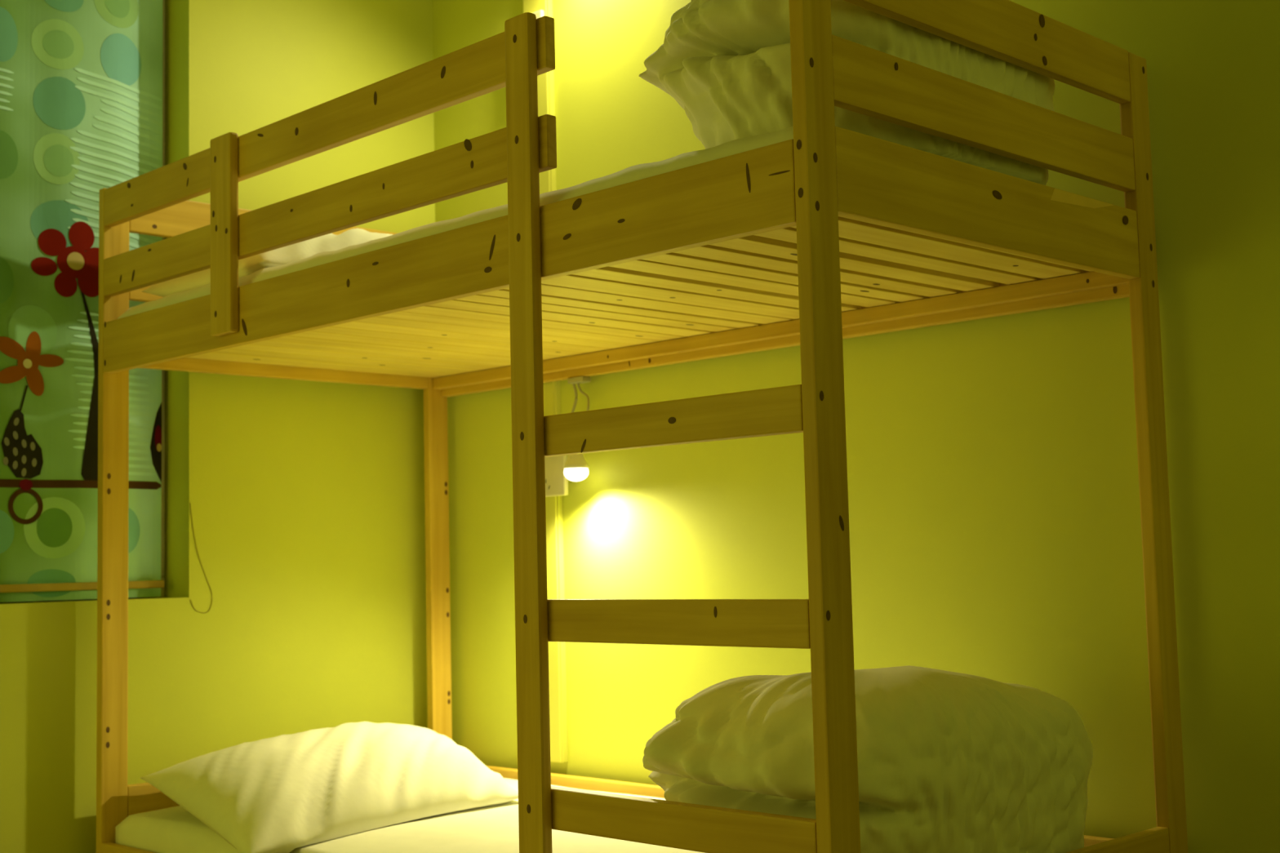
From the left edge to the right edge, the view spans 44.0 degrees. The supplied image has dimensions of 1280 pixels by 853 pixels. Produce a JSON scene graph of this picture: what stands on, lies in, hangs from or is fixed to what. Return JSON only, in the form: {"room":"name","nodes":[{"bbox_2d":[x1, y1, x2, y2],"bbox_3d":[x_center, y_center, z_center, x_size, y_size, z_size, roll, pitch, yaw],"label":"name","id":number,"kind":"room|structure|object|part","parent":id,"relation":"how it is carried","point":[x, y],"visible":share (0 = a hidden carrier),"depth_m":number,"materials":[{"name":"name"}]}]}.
{"room":"dormitory","nodes":[
{"label":"dormitory","id":0,"kind":"room"},
{"bbox_2d":[0,0,435,852],"bbox_3d":[-1.883,-0.171,3.100,3.600,2.750,0.150,3,-7,-45],"label":"wall","id":1,"kind":"structure","parent":0,"point":[306,498],"depth_m":3.92,"materials":[{"name":"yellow paint"}]},
{"bbox_2d":[0,0,165,603],"bbox_3d":[-1.716,-0.456,3.379,1.506,1.683,0.035,3,-7,-45],"label":"window","id":2,"kind":"structure","parent":1,"relation":"in","point":[162,537],"depth_m":3.85,"materials":[{"name":"paint"}]},
{"bbox_2d":[0,0,164,602],"bbox_3d":[-1.677,-0.450,3.340,1.504,1.656,0.034,3,-7,-45],"label":"curtain","id":3,"kind":"object","parent":2,"relation":"hanging from","point":[81,81],"visible":0.89,"depth_m":3.67,"materials":[{"name":"fabric"}]},
{"bbox_2d":[190,502,212,613],"bbox_3d":[-1.046,0.314,3.772,0.060,0.262,0.002,3,-7,-45],"label":"cord","id":4,"kind":"object","parent":1,"relation":"hanging from","point":[190,503],"visible":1,"depth_m":3.77,"materials":[{"name":"plastic"}]},
{"bbox_2d":[432,0,1279,852],"bbox_3d":[1.139,-0.277,2.720,0.150,2.750,4.955,3,-7,-45],"label":"wall","id":5,"kind":"structure","parent":0,"point":[994,506],"depth_m":3.04,"materials":[{"name":"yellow paint"}]},
{"bbox_2d":[533,9,544,18],"bbox_3d":[-0.278,-1.000,4.051,0.014,0.115,0.092,3,-7,-45],"label":"wall outlet","id":6,"kind":"object","parent":5,"relation":"attached to","point":[540,13],"visible":0.14,"depth_m":4.02,"materials":[{"name":"plastic"}]},
{"bbox_2d":[523,0,568,763],"bbox_3d":[-0.244,-0.340,4.002,0.020,2.340,0.094,3,-7,-45],"label":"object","id":7,"kind":"structure","parent":5,"relation":"attached to","point":[545,82],"depth_m":3.92,"materials":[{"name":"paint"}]},
{"bbox_2d":[544,455,568,497],"bbox_3d":[-0.228,0.113,3.933,0.014,0.123,0.132,3,-7,-45],"label":"wall outlet","id":8,"kind":"object","parent":5,"relation":"attached to","point":[556,482],"visible":0.36,"depth_m":3.90,"materials":[{"name":"plastic"}]},
{"bbox_3d":[-0.158,1.063,1.282,3.900,0.100,4.955,3,-7,-45],"label":"floor","id":9,"kind":"structure","parent":0,"visible":0},
{"bbox_2d":[96,0,1187,852],"bbox_3d":[-0.149,0.272,3.135,0.994,1.790,2.060,3,-7,-45],"label":"bunk bed","id":10,"kind":"object","parent":9,"relation":"on","point":[820,237],"visible":0.94,"depth_m":2.65,"materials":[{"name":"brown wood"}]},
{"bbox_3d":[-1.180,0.342,3.542,0.063,1.770,0.025,3,-7,-45],"label":"corner post","id":11,"kind":"part","parent":10,"relation":"part of","materials":[{"name":"brown wood"}]},
{"bbox_3d":[-0.675,-0.554,3.055,0.021,0.085,1.512,3,-7,-45],"label":"guard rail","id":12,"kind":"part","parent":10,"relation":"part of","materials":[{"name":"brown wood"}]},
{"bbox_3d":[-0.671,-0.395,3.042,0.021,0.086,1.511,3,-7,-45],"label":"guard rail","id":13,"kind":"part","parent":10,"relation":"part of","materials":[{"name":"brown wood"}]},
{"bbox_2d":[115,777,702,852],"bbox_3d":[-0.131,0.842,3.093,0.905,0.113,1.994,3,-7,-45],"label":"mattress","id":14,"kind":"object","parent":10,"relation":"on","point":[494,828],"visible":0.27,"depth_m":3.13,"materials":[{"name":"white fabric"}]},
{"bbox_2d":[140,721,518,852],"bbox_3d":[-0.628,0.765,3.490,0.969,0.186,0.710,3,-7,-45],"label":"pillow","id":15,"kind":"object","parent":14,"relation":"on","point":[283,793],"visible":1,"depth_m":3.27,"materials":[{"name":"white fabric"}]},
{"bbox_2d":[642,665,1093,852],"bbox_3d":[0.383,0.556,2.559,0.842,0.333,0.487,3,-7,-45],"label":"duvet","id":16,"kind":"object","parent":14,"relation":"on","point":[948,762],"visible":0.83,"depth_m":2.35,"materials":[{"name":"white fabric"}]},
{"bbox_3d":[-0.534,0.381,4.181,0.063,1.770,0.025,3,-7,-45],"label":"corner post","id":17,"kind":"part","parent":10,"relation":"part of","materials":[{"name":"brown wood"}]},
{"bbox_2d":[117,126,793,319],"bbox_3d":[-0.159,-0.292,3.190,0.905,0.096,1.994,3,-7,-45],"label":"mattress","id":18,"kind":"object","parent":10,"relation":"on","point":[643,171],"visible":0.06,"depth_m":2.66,"materials":[{"name":"white fabric"}]},
{"bbox_2d":[142,227,393,297],"bbox_3d":[-0.671,-0.364,3.670,0.815,0.168,0.570,3,-7,-45],"label":"pillow","id":19,"kind":"object","parent":18,"relation":"on","point":[331,242],"visible":0.13,"depth_m":3.36,"materials":[{"name":"white fabric"}]},
{"bbox_2d":[639,0,1054,185],"bbox_3d":[0.364,-0.600,2.640,0.770,0.390,0.450,3,-7,-45],"label":"duvet","id":20,"kind":"object","parent":18,"relation":"on","point":[726,64],"visible":0.34,"depth_m":2.40,"materials":[{"name":"white fabric"}]},
{"bbox_2d":[563,376,591,481],"bbox_3d":[-0.156,0.006,3.817,0.076,0.254,0.076,3,-7,-45],"label":"reading lamp","id":21,"kind":"object","parent":10,"relation":"attached to","point":[575,468],"visible":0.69,"depth_m":3.78,"materials":[{"name":"plastic"}]},
{"bbox_3d":[-0.154,0.069,3.802,0.062,0.066,0.062,3,-7,-45],"label":"lamp shade","id":22,"kind":"part","parent":21,"relation":"part of","materials":[{"name":"white plastic"}]},
{"bbox_3d":[-0.153,0.110,3.798,0.060,0.044,0.060,3,-7,-45],"label":"bulb","id":23,"kind":"part","parent":21,"relation":"part of","materials":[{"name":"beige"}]},
{"bbox_3d":[-0.152,-0.032,3.826,0.040,0.158,0.076,3,-7,-45],"label":"flexible arm","id":24,"kind":"part","parent":21,"relation":"part of","materials":[{"name":"plastic"}]},
{"bbox_3d":[0.251,0.174,2.105,0.063,1.790,0.025,3,-7,-45],"label":"corner post","id":25,"kind":"part","parent":10,"relation":"part of","materials":[{"name":"brown wood"}]},
{"bbox_3d":[0.897,0.223,2.743,0.063,1.770,0.025,3,-7,-45],"label":"corner post","id":26,"kind":"part","parent":10,"relation":"part of","materials":[{"name":"brown wood"}]}
]}

